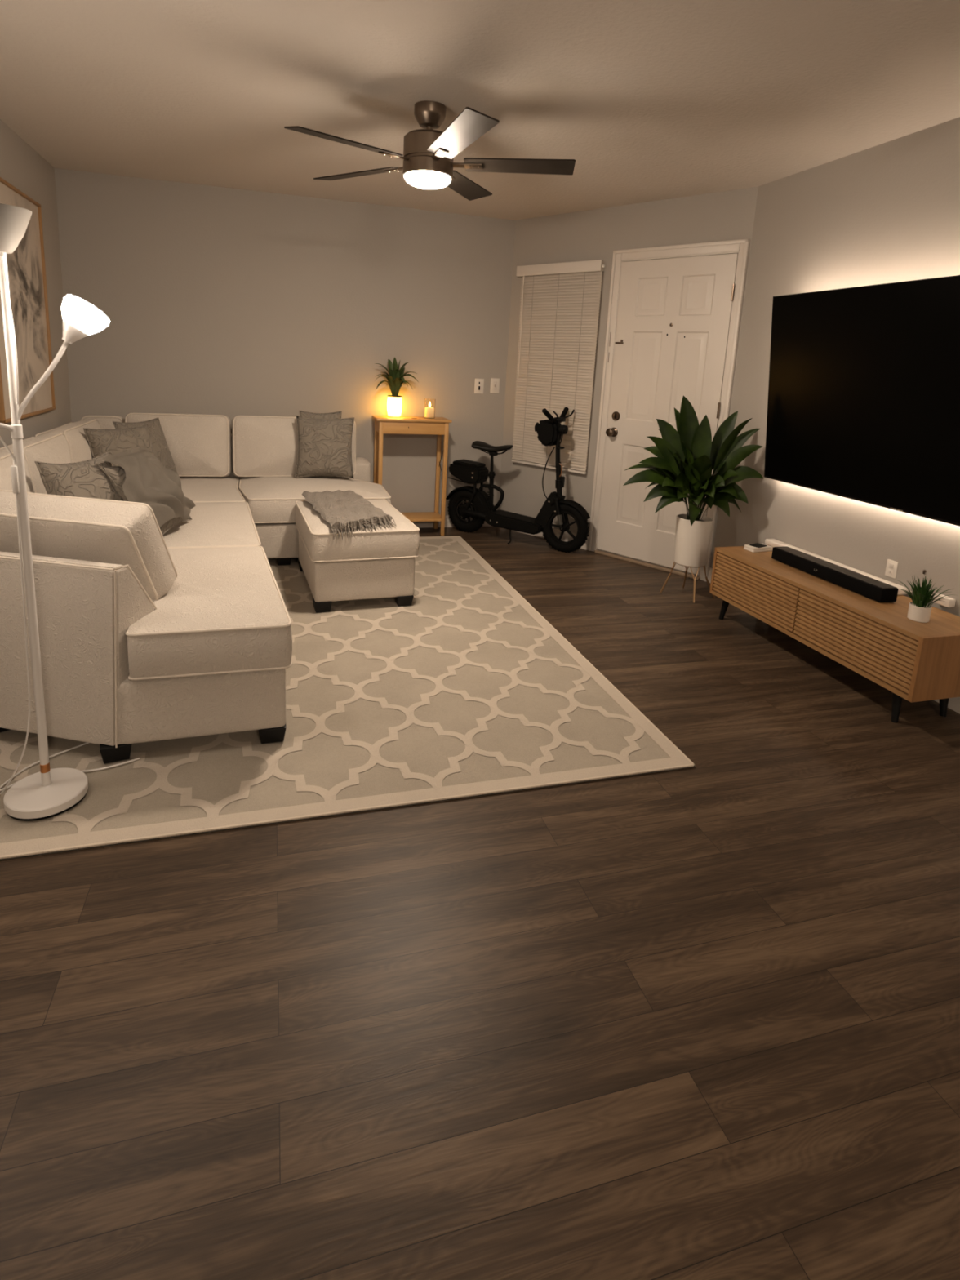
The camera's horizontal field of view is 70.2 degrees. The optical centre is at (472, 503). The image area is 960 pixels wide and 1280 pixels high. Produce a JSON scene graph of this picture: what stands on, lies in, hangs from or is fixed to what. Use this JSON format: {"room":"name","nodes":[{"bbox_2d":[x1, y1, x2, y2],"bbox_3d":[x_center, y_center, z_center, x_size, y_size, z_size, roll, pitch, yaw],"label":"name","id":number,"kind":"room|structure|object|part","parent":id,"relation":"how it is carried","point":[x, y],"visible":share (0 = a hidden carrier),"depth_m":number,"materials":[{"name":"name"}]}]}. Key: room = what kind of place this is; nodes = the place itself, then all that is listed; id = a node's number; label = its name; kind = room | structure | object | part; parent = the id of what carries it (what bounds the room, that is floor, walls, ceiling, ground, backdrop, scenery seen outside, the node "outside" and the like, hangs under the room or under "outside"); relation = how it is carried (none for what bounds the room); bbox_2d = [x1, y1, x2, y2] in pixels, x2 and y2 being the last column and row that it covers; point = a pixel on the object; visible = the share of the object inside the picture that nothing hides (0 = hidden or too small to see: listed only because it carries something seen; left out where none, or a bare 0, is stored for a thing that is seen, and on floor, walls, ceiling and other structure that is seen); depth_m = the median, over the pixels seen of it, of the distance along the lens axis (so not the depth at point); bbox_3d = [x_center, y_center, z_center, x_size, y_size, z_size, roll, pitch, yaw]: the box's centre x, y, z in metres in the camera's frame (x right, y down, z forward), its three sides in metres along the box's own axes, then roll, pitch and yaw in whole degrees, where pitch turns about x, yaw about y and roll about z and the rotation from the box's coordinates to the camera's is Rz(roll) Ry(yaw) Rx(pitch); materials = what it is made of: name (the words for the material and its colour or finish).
{"room":"living room","nodes":[
{"label":"living room","id":0,"kind":"room"},
{"bbox_2d":[0,119,71,448],"bbox_3d":[-1.477,-0.036,0.379,0.100,2.440,9.142,-1,12,-17],"label":"wall","id":1,"kind":"structure","parent":0,"point":[21,166],"depth_m":4.24,"materials":[{"name":"beige paint"}]},
{"bbox_2d":[0,177,55,423],"bbox_3d":[-2.462,-1.083,3.731,0.027,1.205,0.920,-1,12,-17],"label":"framed picture","id":2,"kind":"object","parent":1,"relation":"attached to","point":[26,266],"visible":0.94,"depth_m":3.84,"materials":[{"name":"brown wood"}]},
{"bbox_2d":[54,168,515,515],"bbox_3d":[-1.260,-0.999,5.151,3.163,2.440,0.100,-1,12,-16],"label":"wall","id":3,"kind":"structure","parent":0,"point":[231,303],"depth_m":4.99,"materials":[{"name":"beige paint"}]},
{"bbox_2d":[411,515,492,528],"bbox_3d":[-1.302,0.158,5.331,3.163,0.100,0.014,-1,12,-16],"label":"baseboard","id":4,"kind":"structure","parent":3,"relation":"attached to","point":[448,523],"depth_m":5.63,"materials":[{"name":"white paint"}]},
{"bbox_2d":[474,378,484,394],"bbox_3d":[0.054,-0.940,5.488,0.076,0.120,0.014,-1,12,-16],"label":"light switch","id":5,"kind":"object","parent":3,"relation":"attached to","point":[479,383],"visible":1,"depth_m":5.49,"materials":[{"name":"white plastic"}]},
{"bbox_2d":[489,377,499,393],"bbox_3d":[0.181,-0.949,5.523,0.076,0.120,0.016,-1,12,-16],"label":"light switch","id":6,"kind":"object","parent":3,"relation":"attached to","point":[495,383],"visible":1,"depth_m":5.52,"materials":[{"name":"white plastic"}]},
{"bbox_2d":[0,526,959,1279],"bbox_3d":[0.420,1.153,1.280,4.500,0.060,9.500,-1,12,-16],"label":"floor","id":7,"kind":"structure","parent":0,"point":[702,1021],"depth_m":1.44,"materials":[{"name":"brown wood"}]},
{"bbox_2d":[0,536,695,860],"bbox_3d":[-0.842,0.597,3.514,2.455,0.010,3.170,-1,12,-16],"label":"area rug","id":8,"kind":"object","parent":7,"relation":"on","point":[464,690],"visible":0.49,"depth_m":2.48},
{"bbox_2d":[0,203,110,821],"bbox_3d":[-1.258,0.066,1.874,0.349,1.644,0.689,11,14,34],"label":"floor lamp","id":9,"kind":"object","parent":8,"relation":"on","point":[48,793],"visible":0.97,"depth_m":1.85,"materials":[{"name":"white metal"}]},
{"bbox_3d":[-1.309,-0.241,1.718,0.274,0.204,0.015,-5,14,-34],"label":"gooseneck arm","id":10,"kind":"part","parent":9,"relation":"part of","materials":[{"name":"white metal"}]},
{"bbox_3d":[-1.183,-0.439,1.750,0.019,0.370,0.007,-1,12,-16],"label":"cord","id":11,"kind":"part","parent":9,"relation":"part of","materials":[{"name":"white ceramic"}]},
{"bbox_2d":[10,465,19,493],"bbox_3d":[-1.215,-0.063,1.815,0.015,0.075,0.012,-1,12,-16],"label":"switch","id":12,"kind":"object","parent":9,"relation":"attached to","point":[15,469],"depth_m":1.81,"materials":[{"name":"white plastic"}]},
{"bbox_3d":[-1.182,-0.682,1.708,0.144,0.107,0.144,-1,12,-16],"label":"lamp shade","id":13,"kind":"part","parent":9,"relation":"part of","materials":[{"name":"plastic"}]},
{"bbox_3d":[-1.145,-0.297,1.820,0.145,0.288,0.014,-4,13,-31],"label":"gooseneck arm","id":14,"kind":"part","parent":9,"relation":"part of","materials":[{"name":"white metal"}]},
{"bbox_3d":[-1.306,0.306,2.098,0.171,1.080,0.430,4,12,3],"label":"power cord","id":15,"kind":"part","parent":9,"relation":"part of","materials":[{"name":"white plastic"}]},
{"bbox_2d":[62,320,88,344],"bbox_3d":[-1.064,-0.458,1.829,0.065,0.065,0.069,-1,12,-16],"label":"socket","id":16,"kind":"object","parent":9,"relation":"attached to","point":[73,331],"depth_m":1.80,"materials":[{"name":"white plastic"}]},
{"bbox_3d":[-1.036,-0.503,1.831,0.113,0.102,0.120,-1,12,-16],"label":"lamp shade","id":17,"kind":"part","parent":9,"relation":"part of","materials":[{"name":"white plastic"}]},
{"bbox_2d":[0,757,139,791],"bbox_3d":[-1.330,0.848,2.117,0.537,0.005,0.057,-4,13,-30],"label":"loose cable","id":18,"kind":"object","parent":8,"relation":"on","point":[138,758],"visible":0.62,"depth_m":2.17,"materials":[{"name":"white plastic"}]},
{"bbox_2d":[0,413,391,764],"bbox_3d":[-1.338,0.089,3.631,2.083,0.889,3.125,-1,12,-16],"label":"sectional sofa","id":19,"kind":"object","parent":8,"relation":"on","point":[145,634],"visible":0.77,"depth_m":2.28,"materials":[{"name":"beige fabric"}]},
{"bbox_3d":[-1.643,0.754,2.377,0.092,0.058,0.092,-8,16,-42],"label":"leg","id":20,"kind":"part","parent":19,"relation":"part of","materials":[{"name":"black wood"}]},
{"bbox_2d":[0,450,35,493],"bbox_3d":[-1.911,0.029,2.736,0.238,0.416,0.639,-1,12,-16],"label":"cushion","id":21,"kind":"object","parent":19,"relation":"on","point":[6,460],"depth_m":2.78,"materials":[{"name":"beige fabric"}]},
{"bbox_2d":[0,433,72,493],"bbox_3d":[-2.103,-0.106,3.348,0.238,0.416,0.689,-1,12,-16],"label":"cushion","id":22,"kind":"object","parent":19,"relation":"on","point":[53,448],"depth_m":3.23,"materials":[{"name":"beige fabric"}]},
{"bbox_2d":[36,419,100,462],"bbox_3d":[-2.316,-0.256,4.030,0.238,0.416,0.789,-1,12,-16],"label":"cushion","id":23,"kind":"object","parent":19,"relation":"on","point":[80,449],"depth_m":3.82,"materials":[{"name":"beige fabric"}]},
{"bbox_3d":[-1.522,0.439,2.328,0.895,0.605,0.242,5,12,10],"label":"arm panel","id":24,"kind":"part","parent":19,"relation":"part of","materials":[{"name":"beige fabric"}]},
{"bbox_2d":[34,452,124,501],"bbox_3d":[-1.698,-0.020,3.018,0.211,0.368,0.375,6,12,17],"label":"throw pillow","id":25,"kind":"object","parent":19,"relation":"on","point":[86,478],"visible":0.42,"depth_m":2.94,"materials":[{"name":"grey fabric"}]},
{"bbox_2d":[0,491,176,599],"bbox_3d":[-1.475,0.140,2.409,0.815,0.350,0.258,5,12,11],"label":"cushion","id":26,"kind":"object","parent":19,"relation":"on","point":[63,527],"depth_m":2.27,"materials":[{"name":"beige fabric"}]},
{"bbox_2d":[82,415,124,429],"bbox_3d":[-2.494,-0.383,4.623,0.279,0.415,0.196,-1,12,-16],"label":"cushion","id":27,"kind":"object","parent":19,"relation":"on","point":[105,422],"depth_m":4.57,"materials":[{"name":"beige fabric"}]},
{"bbox_3d":[-1.172,0.804,2.247,0.092,0.058,0.092,-3,13,-27],"label":"leg","id":28,"kind":"part","parent":19,"relation":"part of","materials":[{"name":"black wood"}]},
{"bbox_2d":[83,424,153,466],"bbox_3d":[-2.071,-0.261,4.078,0.196,0.390,0.428,9,13,26],"label":"throw pillow","id":29,"kind":"object","parent":19,"relation":"on","point":[100,442],"visible":0.41,"depth_m":3.98,"materials":[{"name":"grey fabric"}]},
{"bbox_2d":[112,417,177,474],"bbox_3d":[-2.062,-0.323,4.338,0.186,0.410,0.410,5,12,11],"label":"throw pillow","id":30,"kind":"object","parent":19,"relation":"on","point":[161,450],"visible":0.42,"depth_m":4.37,"materials":[{"name":"grey fabric"}]},
{"bbox_2d":[99,466,191,535],"bbox_3d":[-1.540,-0.039,3.255,0.244,0.331,0.426,2,12,-3],"label":"throw pillow","id":31,"kind":"object","parent":19,"relation":"on","point":[116,475],"visible":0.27,"depth_m":3.06,"materials":[{"name":"grey fabric"}]},
{"bbox_2d":[102,445,195,527],"bbox_3d":[-1.510,-0.075,3.244,0.282,0.334,0.495,2,12,-3],"label":"blanket","id":32,"kind":"object","parent":31,"relation":"on","point":[147,481],"visible":0.98,"depth_m":3.14,"materials":[{"name":"grey fabric"}]},
{"bbox_2d":[126,413,231,477],"bbox_3d":[-2.030,-0.396,4.728,0.674,0.440,0.240,-1,12,-16],"label":"cushion","id":33,"kind":"object","parent":19,"relation":"on","point":[199,446],"depth_m":4.68,"materials":[{"name":"beige fabric"}]},
{"bbox_2d":[127,546,292,677],"bbox_3d":[-1.321,0.368,2.588,1.209,0.188,1.026,-1,12,-16],"label":"seat cushion","id":34,"kind":"object","parent":19,"relation":"on","point":[224,611],"depth_m":2.27,"materials":[{"name":"beige fabric"}]},
{"bbox_2d":[162,502,258,546],"bbox_3d":[-1.658,0.164,3.532,1.099,0.178,1.023,-1,12,-16],"label":"seat cushion","id":35,"kind":"object","parent":19,"relation":"on","point":[212,524],"depth_m":3.41,"materials":[{"name":"beige fabric"}]},
{"bbox_2d":[180,476,243,501],"bbox_3d":[-1.973,-0.030,4.417,0.992,0.175,0.898,-1,12,-16],"label":"seat cushion","id":36,"kind":"object","parent":19,"relation":"on","point":[194,488],"depth_m":4.41,"materials":[{"name":"beige fabric"}]},
{"bbox_3d":[-0.703,0.796,2.401,0.092,0.058,0.092,-1,12,-16],"label":"leg","id":37,"kind":"part","parent":19,"relation":"part of","materials":[{"name":"black wood"}]},
{"bbox_3d":[-1.216,0.361,4.407,0.092,0.058,0.092,-1,12,-16],"label":"leg","id":38,"kind":"part","parent":19,"relation":"part of","materials":[{"name":"black wood"}]},
{"bbox_2d":[231,416,355,477],"bbox_3d":[-1.281,-0.403,4.946,0.869,0.441,0.241,-1,12,-16],"label":"cushion","id":39,"kind":"object","parent":19,"relation":"on","point":[263,446],"depth_m":4.80,"materials":[{"name":"beige fabric"}]},
{"bbox_2d":[239,476,391,522],"bbox_3d":[-1.101,-0.058,4.702,0.979,0.200,0.831,-1,12,-16],"label":"seat cushion","id":40,"kind":"object","parent":19,"relation":"on","point":[268,499],"depth_m":4.45,"materials":[{"name":"beige fabric"}]},
{"bbox_2d":[298,410,342,418],"bbox_3d":[-1.080,-0.447,4.872,0.308,0.423,0.092,-4,14,-31],"label":"throw pillow","id":41,"kind":"object","parent":19,"relation":"on","point":[305,415],"visible":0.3,"depth_m":4.83,"materials":[{"name":"grey fabric"}]},
{"bbox_2d":[294,415,354,479],"bbox_3d":[-1.039,-0.394,4.812,0.414,0.426,0.193,-1,12,-16],"label":"throw pillow","id":42,"kind":"object","parent":19,"relation":"on","point":[324,445],"visible":1,"depth_m":4.76,"materials":[{"name":"grey fabric"}]},
{"bbox_2d":[295,498,419,613],"bbox_3d":[-0.702,0.260,4.007,0.594,0.466,0.864,-1,12,-19],"label":"ottoman","id":43,"kind":"object","parent":8,"relation":"on","point":[379,562],"visible":0.88,"depth_m":3.64,"materials":[{"name":"beige fabric"}]},
{"bbox_3d":[-1.050,0.391,4.304,0.094,0.058,0.094,-1,12,-19],"label":"leg","id":44,"kind":"part","parent":43,"relation":"part of","materials":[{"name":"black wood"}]},
{"bbox_3d":[-0.801,0.540,3.635,0.094,0.058,0.094,-1,12,-19],"label":"leg","id":45,"kind":"part","parent":43,"relation":"part of","materials":[{"name":"black wood"}]},
{"bbox_2d":[302,489,396,540],"bbox_3d":[-0.726,0.049,3.922,0.358,0.100,0.862,-2,13,-24],"label":"throw blanket","id":46,"kind":"object","parent":43,"relation":"on","point":[348,509],"visible":1,"depth_m":3.79,"materials":[{"name":"grey fabric"}]},
{"bbox_2d":[295,499,419,560],"bbox_3d":[-0.695,0.122,3.979,0.592,0.186,0.864,-1,12,-19],"label":"seat cushion","id":47,"kind":"object","parent":43,"relation":"on","point":[401,542],"depth_m":3.63,"materials":[{"name":"beige fabric"}]},
{"bbox_3d":[-0.383,0.529,3.788,0.094,0.058,0.094,-1,12,-19],"label":"leg","id":48,"kind":"part","parent":43,"relation":"part of","materials":[{"name":"black wood"}]},
{"bbox_2d":[372,415,452,535],"bbox_3d":[-0.489,-0.211,5.327,0.570,0.905,0.282,-1,12,-16],"label":"side table","id":49,"kind":"object","parent":7,"relation":"on","point":[439,426],"visible":0.84,"depth_m":5.22,"materials":[{"name":"brown wood"}]},
{"bbox_3d":[-0.761,-0.224,5.366,0.030,0.887,0.030,-1,12,-16],"label":"leg","id":50,"kind":"part","parent":49,"relation":"part of","materials":[{"name":"brown wood"}]},
{"bbox_3d":[-0.699,-0.178,5.154,0.030,0.887,0.030,-1,12,-16],"label":"leg","id":51,"kind":"part","parent":49,"relation":"part of","materials":[{"name":"brown wood"}]},
{"bbox_2d":[375,356,417,417],"bbox_3d":[-0.577,-0.878,5.178,0.334,0.450,0.226,-1,12,-16],"label":"potted plant","id":52,"kind":"object","parent":49,"relation":"on","point":[395,379],"visible":1,"depth_m":5.17,"materials":[{"name":"green plant"}]},
{"bbox_2d":[400,511,440,521],"bbox_3d":[-0.505,0.109,5.394,0.526,0.020,0.250,-1,12,-16],"label":"shelf","id":53,"kind":"object","parent":49,"relation":"attached to","point":[420,516],"depth_m":5.39,"materials":[{"name":"brown wood"}]},
{"bbox_2d":[423,398,435,418],"bbox_3d":[-0.331,-0.731,5.269,0.086,0.150,0.086,-1,12,-16],"label":"candle","id":54,"kind":"object","parent":49,"relation":"on","point":[429,403],"visible":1,"depth_m":5.24,"materials":[{"name":"beige wax"}]},
{"bbox_3d":[-0.281,-0.228,5.505,0.030,0.887,0.030,-1,12,-16],"label":"leg","id":55,"kind":"part","parent":49,"relation":"part of","materials":[{"name":"brown wood"}]},
{"bbox_3d":[-0.219,-0.182,5.294,0.030,0.887,0.030,-1,12,-16],"label":"leg","id":56,"kind":"part","parent":49,"relation":"part of","materials":[{"name":"brown wood"}]},
{"bbox_2d":[445,407,590,552],"bbox_3d":[0.324,-0.220,5.207,1.264,1.057,0.388,10,14,31],"label":"scooter","id":57,"kind":"object","parent":7,"relation":"on","point":[550,431],"visible":0.99,"depth_m":5.18,"materials":[{"name":"black metal"}]},
{"bbox_3d":[-0.028,-0.317,5.418,0.236,0.034,0.140,10,14,31],"label":"box lid","id":58,"kind":"part","parent":57,"relation":"part of","materials":[{"name":"black plastic"}]},
{"bbox_3d":[0.073,-0.038,5.400,0.267,0.310,0.150,10,14,31],"label":"frame","id":59,"kind":"part","parent":57,"relation":"part of","materials":[{"name":"black plastic"}]},
{"bbox_3d":[0.150,-0.192,5.324,0.047,0.431,0.042,10,14,31],"label":"seat post","id":60,"kind":"part","parent":57,"relation":"part of","materials":[{"name":"black plastic"}]},
{"bbox_3d":[0.160,-0.398,5.282,0.234,0.055,0.049,10,14,31],"label":"saddle rail","id":61,"kind":"part","parent":57,"relation":"part of","materials":[{"name":"black plastic"}]},
{"bbox_3d":[0.549,0.062,5.109,0.197,0.316,0.060,10,14,31],"label":"neck frame","id":62,"kind":"part","parent":57,"relation":"part of","materials":[{"name":"black plastic"}]},
{"bbox_3d":[0.657,-0.157,5.001,0.030,0.080,0.016,10,14,31],"label":"fold lever","id":63,"kind":"part","parent":57,"relation":"part of","materials":[{"name":"black plastic"}]},
{"bbox_2d":[622,395,763,602],"bbox_3d":[1.279,-0.025,4.077,0.763,1.212,0.366,4,12,8],"label":"potted plant","id":64,"kind":"object","parent":7,"relation":"on","point":[686,460],"visible":1,"depth_m":4.03,"materials":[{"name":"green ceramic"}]},
{"bbox_3d":[1.203,0.454,4.210,0.076,0.212,0.060,5,12,11],"label":"stand leg","id":65,"kind":"part","parent":64,"relation":"part of","materials":[{"name":"brown wood"}]},
{"bbox_3d":[1.344,0.442,4.305,0.061,0.212,0.082,5,12,11],"label":"stand leg","id":66,"kind":"part","parent":64,"relation":"part of","materials":[{"name":"brown wood"}]},
{"bbox_2d":[674,513,713,567],"bbox_3d":[1.331,0.227,4.139,0.212,0.289,0.212,-1,12,-16],"label":"pot","id":67,"kind":"object","parent":64,"relation":"on","point":[691,543],"depth_m":4.06,"materials":[{"name":"white ceramic"}]},
{"bbox_3d":[1.330,0.486,4.085,0.059,0.211,0.063,-1,12,-16],"label":"stand leg","id":68,"kind":"part","parent":64,"relation":"part of","materials":[{"name":"brown wood"}]},
{"bbox_3d":[1.445,0.475,4.167,0.095,0.213,0.060,5,12,9],"label":"stand leg","id":69,"kind":"part","parent":64,"relation":"part of","materials":[{"name":"brown wood"}]},
{"bbox_2d":[709,546,959,722],"bbox_3d":[1.695,0.573,3.273,0.383,0.407,1.290,-1,12,-16],"label":"media console","id":70,"kind":"object","parent":7,"relation":"on","point":[915,661],"visible":0.98,"depth_m":2.93,"materials":[{"name":"brown wood"}]},
{"bbox_3d":[1.410,0.581,3.811,0.041,0.149,0.054,-4,13,-31],"label":"leg","id":71,"kind":"part","parent":70,"relation":"part of","materials":[{"name":"black wood"}]},
{"bbox_3d":[1.524,0.372,3.856,0.383,0.263,0.018,-1,12,-16],"label":"panel","id":72,"kind":"part","parent":70,"relation":"part of","materials":[{"name":"brown wood"}]},
{"bbox_3d":[1.441,0.440,3.504,0.022,0.223,0.622,-1,12,-16],"label":"drawer","id":73,"kind":"part","parent":70,"relation":"part of","materials":[{"name":"brown wood"}]},
{"bbox_2d":[743,542,773,552],"bbox_3d":[1.576,0.244,3.764,0.140,0.029,0.076,-2,12,-22],"label":"box","id":74,"kind":"object","parent":70,"relation":"on","point":[754,548],"visible":0.96,"depth_m":3.74,"materials":[{"name":"white plastic"}]},
{"bbox_3d":[1.693,0.623,3.283,0.383,0.018,1.254,-1,12,-16],"label":"panel","id":75,"kind":"part","parent":70,"relation":"part of","materials":[{"name":"brown wood"}]},
{"bbox_2d":[771,546,898,602],"bbox_3d":[1.709,0.330,3.278,0.093,0.068,0.688,-1,12,-16],"label":"soundbar","id":76,"kind":"object","parent":70,"relation":"on","point":[872,588],"visible":1,"depth_m":3.19,"materials":[{"name":"black plastic"}]},
{"bbox_2d":[764,538,908,595],"bbox_3d":[1.820,0.309,3.496,0.062,0.034,0.890,-1,12,-16],"label":"cable cover","id":77,"kind":"object","parent":70,"relation":"on","point":[771,542],"visible":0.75,"depth_m":3.45,"materials":[{"name":"white plastic"}]},
{"bbox_3d":[1.705,0.383,3.234,0.383,0.018,1.254,-1,12,-16],"label":"panel","id":78,"kind":"part","parent":70,"relation":"part of","materials":[{"name":"brown wood"}]},
{"bbox_3d":[1.614,0.569,2.913,0.022,0.223,0.622,-1,12,-16],"label":"drawer","id":79,"kind":"part","parent":70,"relation":"part of","materials":[{"name":"brown wood"}]},
{"bbox_3d":[1.717,0.810,2.765,0.041,0.149,0.054,3,12,-1],"label":"leg","id":80,"kind":"part","parent":70,"relation":"part of","materials":[{"name":"black wood"}]},
{"bbox_2d":[896,575,954,622],"bbox_3d":[1.808,0.380,2.766,0.187,0.185,0.208,-1,12,-16],"label":"potted grass","id":81,"kind":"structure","parent":70,"relation":"on","point":[920,609],"depth_m":2.74,"materials":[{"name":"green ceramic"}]},
{"bbox_2d":[906,601,932,622],"bbox_3d":[1.811,0.442,2.769,0.077,0.063,0.077,-1,12,-16],"label":"pot","id":82,"kind":"object","parent":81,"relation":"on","point":[917,611],"depth_m":2.74,"materials":[{"name":"white ceramic"}]},
{"bbox_3d":[1.874,0.633,2.661,0.383,0.263,0.018,-1,12,-16],"label":"panel","id":83,"kind":"part","parent":70,"relation":"part of","materials":[{"name":"brown wood"}]},
{"bbox_3d":[1.951,0.807,2.834,0.042,0.148,0.053,-1,12,-16],"label":"leg","id":84,"kind":"part","parent":70,"relation":"part of","materials":[{"name":"black wood"}]},
{"bbox_2d":[0,0,959,220],"bbox_3d":[0.542,-1.294,0.781,4.500,0.060,9.500,-1,12,-16],"label":"ceiling","id":85,"kind":"structure","parent":0,"point":[651,100],"depth_m":2.79,"materials":[{"name":"white paint"}]},
{"bbox_2d":[284,100,575,200],"bbox_3d":[-0.176,-1.580,2.994,1.256,0.334,1.258,-1,12,-16],"label":"ceiling fan","id":86,"kind":"object","parent":85,"relation":"hanging from","point":[428,154],"visible":1,"depth_m":2.99,"materials":[{"name":"brown metal"}]},
{"bbox_3d":[-0.522,-1.494,2.827,0.490,0.031,0.131,-7,15,-39],"label":"blade","id":87,"kind":"part","parent":86,"relation":"part of","materials":[{"name":"brown wood"}]},
{"bbox_3d":[-0.544,-1.593,3.306,0.510,0.031,0.131,10,14,32],"label":"blade","id":88,"kind":"part","parent":86,"relation":"part of","materials":[{"name":"brown wood"}]},
{"bbox_3d":[-0.338,-1.549,3.168,0.155,0.019,0.043,10,14,33],"label":"blade arm","id":89,"kind":"part","parent":86,"relation":"part of","materials":[{"name":"brown metal"}]},
{"bbox_3d":[-0.332,-1.509,2.974,0.155,0.019,0.043,-6,15,-38],"label":"blade arm","id":90,"kind":"part","parent":86,"relation":"part of","materials":[{"name":"brown metal"}]},
{"bbox_3d":[-0.203,-1.453,3.092,0.212,0.043,0.212,-1,12,-16],"label":"lamp glass","id":91,"kind":"part","parent":86,"relation":"part of","materials":[{"name":"white glass"}]},
{"bbox_3d":[-0.144,-1.490,2.923,0.043,0.019,0.155,-1,12,-20],"label":"blade arm","id":92,"kind":"part","parent":86,"relation":"part of","materials":[{"name":"brown metal"}]},
{"bbox_3d":[-0.057,-1.440,2.679,0.131,0.031,0.535,-2,12,-21],"label":"blade","id":93,"kind":"part","parent":86,"relation":"part of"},
{"bbox_3d":[-0.033,-1.512,3.062,0.155,0.019,0.043,4,12,5],"label":"blade arm","id":94,"kind":"part","parent":86,"relation":"part of","materials":[{"name":"brown metal"}]},
{"bbox_3d":[-0.040,-1.593,3.433,0.131,0.031,0.465,7,12,21],"label":"blade","id":95,"kind":"part","parent":86,"relation":"part of","materials":[{"name":"brown wood"}]},
{"bbox_3d":[0.206,-1.500,3.037,0.490,0.031,0.131,4,12,4],"label":"blade","id":96,"kind":"part","parent":86,"relation":"part of","materials":[{"name":"brown wood"}]},
{"bbox_2d":[498,186,758,576],"bbox_3d":[0.984,-0.844,4.945,1.887,2.440,0.100,14,16,42],"label":"wall","id":97,"kind":"structure","parent":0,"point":[594,234],"depth_m":4.91,"materials":[{"name":"beige paint"}]},
{"bbox_2d":[515,528,588,550],"bbox_3d":[0.542,0.224,5.463,0.925,0.100,0.014,14,16,42],"label":"baseboard","id":98,"kind":"structure","parent":97,"relation":"attached to","point":[566,537],"depth_m":5.29,"materials":[{"name":"white paint"}]},
{"bbox_2d":[511,259,604,474],"bbox_3d":[0.605,-1.022,5.177,0.792,1.518,0.048,14,16,42],"label":"window blind","id":99,"kind":"object","parent":97,"relation":"attached to","point":[559,314],"visible":0.95,"depth_m":5.13,"materials":[{"name":"white paint"}]},
{"bbox_3d":[0.431,-1.033,5.337,0.002,1.440,0.002,-1,12,-16],"label":"ladder cord","id":100,"kind":"part","parent":99,"relation":"part of","materials":[{"name":"white fabric"}]},
{"bbox_3d":[0.582,-0.285,5.316,0.720,0.018,0.020,14,16,42],"label":"rail","id":101,"kind":"part","parent":99,"relation":"part of","materials":[{"name":"white paint"}]},
{"bbox_3d":[0.604,-0.992,5.175,0.002,1.440,0.002,-1,12,-16],"label":"ladder cord","id":102,"kind":"part","parent":99,"relation":"part of","materials":[{"name":"white fabric"}]},
{"bbox_3d":[0.769,-0.952,5.020,0.002,1.440,0.002,-1,12,-16],"label":"ladder cord","id":103,"kind":"part","parent":99,"relation":"part of","materials":[{"name":"white fabric"}]},
{"bbox_2d":[594,253,737,580],"bbox_3d":[1.245,-0.571,4.602,0.830,2.068,0.085,14,16,42],"label":"door","id":104,"kind":"structure","parent":97,"relation":"in","point":[673,324],"depth_m":4.62,"materials":[{"name":"white paint"}]},
{"bbox_3d":[0.985,-0.504,4.858,0.066,0.066,0.073,14,16,42],"label":"knob","id":105,"kind":"part","parent":104,"relation":"part of","materials":[{"name":"silver metal"}]},
{"bbox_2d":[587,238,750,582],"bbox_3d":[1.265,-0.614,4.621,0.946,2.146,0.022,14,16,42],"label":"door frame","id":106,"kind":"structure","parent":97,"relation":"attached to","point":[740,246],"depth_m":4.53,"materials":[{"name":"white paint"}]},
{"bbox_2d":[711,116,959,617],"bbox_3d":[2.707,0.095,0.763,0.100,2.440,7.505,-1,12,-16],"label":"wall","id":107,"kind":"structure","parent":0,"point":[887,212],"depth_m":3.42,"materials":[{"name":"beige paint"}]},
{"bbox_2d":[708,567,959,713],"bbox_3d":[2.595,1.241,0.981,0.014,0.100,7.505,-1,12,-16],"label":"baseboard","id":108,"kind":"structure","parent":107,"relation":"attached to","point":[953,704],"depth_m":2.89,"materials":[{"name":"white paint"}]},
{"bbox_2d":[764,275,959,526],"bbox_3d":[1.919,-0.453,2.981,0.162,0.992,1.770,-1,12,-16],"label":"television","id":109,"kind":"object","parent":107,"relation":"attached to","point":[864,402],"visible":1,"depth_m":3.15,"materials":[{"name":"black plastic"}]},
{"bbox_2d":[884,559,897,578],"bbox_3d":[1.949,0.305,3.180,0.009,0.079,0.056,-1,12,-16],"label":"wall outlet","id":110,"kind":"object","parent":107,"relation":"attached to","point":[891,566],"visible":1,"depth_m":3.18,"materials":[{"name":"white plastic"}]},
{"bbox_2d":[887,568,893,574],"bbox_3d":[1.946,0.319,3.182,0.003,0.021,0.025,-1,12,-16],"label":"socket","id":111,"kind":"object","parent":110,"relation":"attached to","point":[890,571],"depth_m":3.18,"materials":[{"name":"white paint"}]},
{"bbox_2d":[888,563,893,568],"bbox_3d":[1.948,0.291,3.176,0.003,0.021,0.025,-1,12,-16],"label":"socket","id":112,"kind":"object","parent":110,"relation":"attached to","point":[891,565],"depth_m":3.18,"materials":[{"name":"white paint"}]},
{"bbox_2d":[907,591,955,607],"bbox_3d":[1.994,0.402,2.973,0.038,0.037,0.203,-1,12,-16],"label":"power adapter","id":113,"kind":"object","parent":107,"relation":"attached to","point":[948,603],"visible":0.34,"depth_m":2.89,"materials":[{"name":"white plastic"}]}
]}

